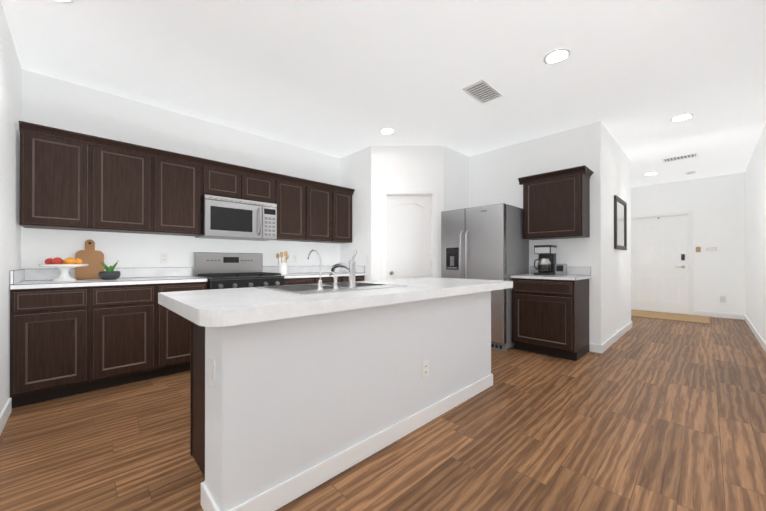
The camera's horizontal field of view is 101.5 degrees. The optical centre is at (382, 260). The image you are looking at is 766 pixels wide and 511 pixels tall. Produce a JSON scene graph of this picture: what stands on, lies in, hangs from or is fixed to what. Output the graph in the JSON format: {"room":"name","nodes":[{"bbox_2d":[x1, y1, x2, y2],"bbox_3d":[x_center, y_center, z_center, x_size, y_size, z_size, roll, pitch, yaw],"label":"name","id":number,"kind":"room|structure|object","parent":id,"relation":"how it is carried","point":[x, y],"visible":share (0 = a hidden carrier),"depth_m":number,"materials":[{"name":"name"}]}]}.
{"room":"kitchen","nodes":[
{"label":"kitchen","id":0,"kind":"room"},
{"bbox_2d":[0,310,765,510],"bbox_3d":[0.978,1.114,3.442,12.340,0.050,4.980,0,0,-44],"label":"floor","id":1,"kind":"structure","parent":0,"point":[646,414],"depth_m":1.84,"materials":[{"name":"brown wood"}]},
{"bbox_2d":[9,283,92,407],"bbox_3d":[-2.735,0.648,2.605,0.420,0.876,0.626,0,0,-44],"label":"base cabinet","id":2,"kind":"object","parent":1,"relation":"on","point":[71,338],"depth_m":2.38,"materials":[{"name":"black wood"}]},
{"bbox_2d":[38,257,88,280],"bbox_3d":[-2.707,0.072,2.658,0.300,0.199,0.300,0,0,-44],"label":"stand","id":3,"kind":"object","parent":2,"relation":"on","point":[65,265],"visible":1,"depth_m":2.61,"materials":[{"name":"white ceramic"}]},
{"bbox_2d":[75,239,103,278],"bbox_3d":[-2.771,-0.015,2.954,0.200,0.374,0.078,0,0,-44],"label":"cutting board","id":4,"kind":"object","parent":2,"relation":"on","point":[91,256],"visible":0.83,"depth_m":2.95,"materials":[{"name":"brown wood"}]},
{"bbox_2d":[93,279,156,390],"bbox_3d":[-2.426,0.649,2.903,0.440,0.876,0.626,0,0,-44],"label":"base cabinet","id":5,"kind":"object","parent":1,"relation":"on","point":[124,310],"depth_m":2.69,"materials":[{"name":"black wood"}]},
{"bbox_2d":[98,260,120,279],"bbox_3d":[-2.498,0.082,2.859,0.156,0.180,0.156,0,0,-44],"label":"potted plant","id":6,"kind":"object","parent":5,"relation":"on","point":[109,273],"visible":1,"depth_m":2.83,"materials":[{"name":"grey"}]},
{"bbox_2d":[153,279,207,376],"bbox_3d":[-2.117,0.650,3.200,0.416,0.876,0.626,0,0,-44],"label":"base cabinet","id":7,"kind":"object","parent":1,"relation":"on","point":[173,330],"depth_m":2.93,"materials":[{"name":"black wood"}]},
{"bbox_2d":[193,252,283,289],"bbox_3d":[-1.637,0.497,3.578,0.776,1.185,0.747,0,0,-44],"label":"range","id":8,"kind":"object","parent":1,"relation":"on","point":[229,270],"visible":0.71,"depth_m":3.59,"materials":[{"name":"silver metal"}]},
{"bbox_2d":[281,274,314,284],"bbox_3d":[-1.236,0.653,4.050,0.425,0.876,0.626,0,0,-44],"label":"base cabinet","id":9,"kind":"object","parent":1,"relation":"on","point":[296,275],"depth_m":3.82,"materials":[{"name":"black wood"}]},
{"bbox_2d":[276,251,288,273],"bbox_3d":[-1.295,0.026,4.065,0.156,0.300,0.120,0,0,-44],"label":"utensil crock","id":10,"kind":"object","parent":9,"relation":"on","point":[282,268],"visible":0.96,"depth_m":4.02,"materials":[{"name":"white ceramic"}]},
{"bbox_2d":[311,274,342,283],"bbox_3d":[-0.930,0.654,4.345,0.425,0.876,0.626,0,0,-44],"label":"base cabinet","id":11,"kind":"object","parent":1,"relation":"on","point":[325,278],"depth_m":4.10,"materials":[{"name":"black"}]},
{"bbox_2d":[177,293,492,510],"bbox_3d":[-0.087,0.656,2.228,2.208,0.859,0.734,0,0,-44],"label":"kitchen island","id":12,"kind":"object","parent":1,"relation":"on","point":[296,391],"depth_m":1.57,"materials":[{"name":"white paint"}]},
{"bbox_2d":[158,277,512,328],"bbox_3d":[-0.040,0.199,2.163,2.364,0.055,0.905,0,0,-44],"label":"island countertop","id":13,"kind":"structure","parent":12,"relation":"on","point":[213,308],"depth_m":1.45,"materials":[{"name":"white stone"}]},
{"bbox_2d":[307,249,324,291],"bbox_3d":[-0.373,0.052,1.735,0.044,0.228,0.172,0,0,-44],"label":"gooseneck faucet","id":14,"kind":"object","parent":13,"relation":"on","point":[320,287],"visible":1,"depth_m":1.70,"materials":[{"name":"silver metal"}]},
{"bbox_2d":[254,281,393,292],"bbox_3d":[-0.325,0.264,2.030,0.781,0.194,0.590,0,0,-44],"label":"sink","id":15,"kind":"object","parent":13,"relation":"in","point":[342,286],"depth_m":2.07,"materials":[{"name":"silver metal"}]},
{"bbox_2d":[329,273,338,289],"bbox_3d":[-0.283,0.119,1.785,0.040,0.095,0.079,0,0,-44],"label":"soap dispenser","id":16,"kind":"object","parent":13,"relation":"on","point":[335,278],"visible":1,"depth_m":1.76,"materials":[{"name":"silver metal"}]},
{"bbox_2d":[331,250,357,288],"bbox_3d":[-0.246,0.052,1.921,0.056,0.228,0.239,0,0,-44],"label":"faucet","id":17,"kind":"object","parent":13,"relation":"on","point":[350,266],"visible":1,"depth_m":1.84,"materials":[{"name":"silver metal"}]},
{"bbox_2d":[343,274,365,281],"bbox_3d":[-0.625,0.655,4.638,0.420,0.876,0.626,0,0,-44],"label":"base cabinet","id":18,"kind":"object","parent":1,"relation":"on","point":[358,277],"depth_m":4.44,"materials":[{"name":"black wood"}]},
{"bbox_2d":[441,203,528,351],"bbox_3d":[1.375,0.202,4.293,0.822,1.780,0.910,0,0,-44],"label":"fridge","id":19,"kind":"object","parent":1,"relation":"on","point":[487,242],"visible":0.6,"depth_m":3.93,"materials":[{"name":"grey metal"}]},
{"bbox_2d":[510,266,590,360],"bbox_3d":[2.027,0.582,3.782,0.636,1.016,0.702,0,0,-44],"label":"base cabinet","id":20,"kind":"object","parent":1,"relation":"on","point":[550,315],"visible":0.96,"depth_m":3.56,"materials":[{"name":"black wood"}]},
{"bbox_2d":[534,245,556,274],"bbox_3d":[2.004,-0.007,3.865,0.245,0.365,0.194,0,0,-44],"label":"coffee maker","id":21,"kind":"object","parent":20,"relation":"on","point":[547,260],"visible":0.94,"depth_m":3.81,"materials":[{"name":"grey plastic"}]},
{"bbox_2d":[555,264,566,275],"bbox_3d":[2.132,0.105,3.738,0.113,0.140,0.100,0,0,-44],"label":"box","id":22,"kind":"object","parent":20,"relation":"on","point":[561,269],"visible":0.98,"depth_m":3.69,"materials":[{"name":"grey plastic"}]},
{"bbox_2d":[631,310,709,323],"bbox_3d":[5.486,1.092,6.301,1.000,0.012,1.520,0,0,-44],"label":"doormat","id":23,"kind":"object","parent":1,"relation":"on","point":[674,316],"visible":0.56,"depth_m":6.08,"materials":[{"name":"beige fabric"}]},
{"bbox_2d":[0,0,765,413],"bbox_3d":[0.924,-0.281,3.394,12.030,2.740,4.820,0,0,-44],"label":"wall","id":24,"kind":"structure","parent":0,"point":[730,216],"depth_m":4.12,"materials":[{"name":"white paint"}]},
{"bbox_2d":[19,125,94,230],"bbox_3d":[-2.828,-0.666,2.721,0.410,0.764,0.340,0,0,-44],"label":"upper cabinet","id":25,"kind":"object","parent":24,"relation":"attached to","point":[70,180],"depth_m":2.60,"materials":[{"name":"brown wood"}]},
{"bbox_2d":[91,141,154,233],"bbox_3d":[-2.522,-0.665,3.016,0.440,0.764,0.340,0,0,-44],"label":"upper cabinet","id":26,"kind":"object","parent":24,"relation":"attached to","point":[123,201],"depth_m":2.90,"materials":[{"name":"brown wood"}]},
{"bbox_2d":[160,253,167,262],"bbox_3d":[-2.372,-0.031,3.392,0.070,0.114,0.008,0,0,-44],"label":"electrical outlet plate","id":27,"kind":"object","parent":24,"relation":"attached to","point":[163,257],"depth_m":3.39,"materials":[{"name":"white plastic"}]},
{"bbox_2d":[151,153,202,235],"bbox_3d":[-2.209,-0.664,3.318,0.430,0.764,0.340,0,0,-44],"label":"upper cabinet","id":28,"kind":"object","parent":24,"relation":"attached to","point":[178,180],"depth_m":3.20,"materials":[{"name":"brown wood"}]},
{"bbox_2d":[203,161,242,198],"bbox_3d":[-1.907,-0.878,3.610,0.410,0.334,0.340,0,0,-44],"label":"upper cabinet","id":29,"kind":"object","parent":24,"relation":"attached to","point":[218,180],"depth_m":3.49,"materials":[{"name":"brown wood"}]},
{"bbox_2d":[195,194,276,240],"bbox_3d":[-1.716,-0.482,3.706,0.800,0.440,0.459,0,0,-44],"label":"microwave","id":30,"kind":"object","parent":29,"relation":"attached to","point":[230,218],"visible":1,"depth_m":3.54,"materials":[{"name":"silver metal"}]},
{"bbox_2d":[243,169,278,204],"bbox_3d":[-1.611,-0.877,3.894,0.410,0.334,0.340,0,0,-44],"label":"upper cabinet","id":31,"kind":"object","parent":24,"relation":"attached to","point":[261,187],"depth_m":3.79,"materials":[{"name":"brown wood"}]},
{"bbox_2d":[277,177,306,240],"bbox_3d":[-1.309,-0.661,4.185,0.430,0.764,0.340,0,0,-44],"label":"upper cabinet","id":32,"kind":"object","parent":24,"relation":"attached to","point":[292,207],"depth_m":4.08,"materials":[{"name":"brown wood"}]},
{"bbox_2d":[293,255,296,262],"bbox_3d":[-1.256,-0.028,4.467,0.070,0.114,0.008,0,0,-44],"label":"electrical outlet plate","id":33,"kind":"object","parent":24,"relation":"attached to","point":[294,256],"depth_m":4.46,"materials":[{"name":"white plastic"}]},
{"bbox_2d":[307,181,334,242],"bbox_3d":[-0.999,-0.660,4.484,0.430,0.764,0.340,0,0,-44],"label":"upper cabinet","id":34,"kind":"object","parent":24,"relation":"attached to","point":[320,198],"depth_m":4.38,"materials":[{"name":"brown wood"}]},
{"bbox_2d":[327,189,352,242],"bbox_3d":[-0.709,-0.659,4.763,0.376,0.764,0.340,0,0,-44],"label":"upper cabinet","id":35,"kind":"object","parent":24,"relation":"attached to","point":[343,197],"depth_m":4.65,"materials":[{"name":"brown wood"}]},
{"bbox_2d":[0,189,765,434],"bbox_3d":[1.163,0.032,3.196,11.860,2.113,3.965,0,0,-44],"label":"baseboard","id":36,"kind":"structure","parent":24,"relation":"attached to","point":[385,193],"depth_m":4.45,"materials":[{"name":"white wood"}]},
{"bbox_2d":[387,195,430,279],"bbox_3d":[0.275,0.077,4.486,0.651,2.030,0.606,0,0,-44],"label":"pantry door","id":37,"kind":"structure","parent":24,"relation":"in","point":[408,236],"depth_m":4.49,"materials":[{"name":"white wood"}]},
{"bbox_2d":[518,165,593,239],"bbox_3d":[2.124,-0.670,3.872,0.378,0.780,0.740,0,0,-44],"label":"upper cabinet","id":38,"kind":"object","parent":24,"relation":"attached to","point":[556,204],"visible":1,"depth_m":3.73,"materials":[{"name":"brown wood"}]},
{"bbox_2d":[614,195,626,249],"bbox_3d":[3.391,-0.518,4.460,0.780,0.720,0.029,0,0,-44],"label":"mirror","id":39,"kind":"object","parent":24,"relation":"attached to","point":[620,223],"visible":1,"depth_m":4.43,"materials":[{"name":"brown wood"}]},
{"bbox_2d":[632,215,687,313],"bbox_3d":[5.896,0.081,6.689,0.107,2.024,0.897,0,0,-44],"label":"front door","id":40,"kind":"structure","parent":24,"relation":"in","point":[659,264],"depth_m":6.67,"materials":[{"name":"white"}]},
{"bbox_2d":[720,296,725,301],"bbox_3d":[6.524,0.736,5.997,0.009,0.114,0.070,0,0,-44],"label":"electrical outlet plate","id":41,"kind":"object","parent":24,"relation":"attached to","point":[722,298],"depth_m":6.00,"materials":[{"name":"white plastic"}]},
{"bbox_2d":[1,0,765,187],"bbox_3d":[0.978,-1.691,3.451,12.340,0.080,4.980,0,0,-44],"label":"ceiling","id":42,"kind":"structure","parent":0,"point":[339,78],"depth_m":2.67,"materials":[{"name":"white paint"}]},
{"bbox_2d":[54,0,73,3],"bbox_3d":[-2.021,-1.651,1.908,0.196,0.010,0.196,0,0,-44],"label":"recessed light","id":43,"kind":"object","parent":42,"relation":"in","point":[67,1],"visible":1,"depth_m":1.99,"materials":[{"name":"white"}]},
{"bbox_2d":[380,128,394,134],"bbox_3d":[0.054,-1.644,3.977,0.196,0.010,0.196,0,0,-44],"label":"recessed light","id":44,"kind":"object","parent":42,"relation":"in","point":[386,131],"visible":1,"depth_m":3.98,"materials":[{"name":"white"}]},
{"bbox_2d":[462,79,502,103],"bbox_3d":[0.978,-1.648,3.062,0.400,0.008,0.220,0,0,-44],"label":"ceiling vent","id":45,"kind":"object","parent":42,"relation":"in","point":[482,91],"visible":1,"depth_m":3.05,"materials":[{"name":"white metal"}]},
{"bbox_2d":[543,48,570,64],"bbox_3d":[1.407,-1.649,2.531,0.196,0.010,0.196,0,0,-44],"label":"recessed light","id":46,"kind":"object","parent":42,"relation":"in","point":[557,56],"visible":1,"depth_m":2.53,"materials":[{"name":"white"}]},
{"bbox_2d":[662,153,697,161],"bbox_3d":[4.734,-1.642,4.987,0.220,0.008,0.400,0,0,-44],"label":"ceiling vent","id":47,"kind":"object","parent":42,"relation":"in","point":[680,157],"visible":1,"depth_m":4.98,"materials":[{"name":"white metal"}]},
{"bbox_2d":[670,113,693,121],"bbox_3d":[3.442,-1.645,3.603,0.196,0.010,0.196,0,0,-44],"label":"recessed light","id":48,"kind":"object","parent":42,"relation":"in","point":[682,117],"visible":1,"depth_m":3.60,"materials":[{"name":"white plastic"}]}
]}

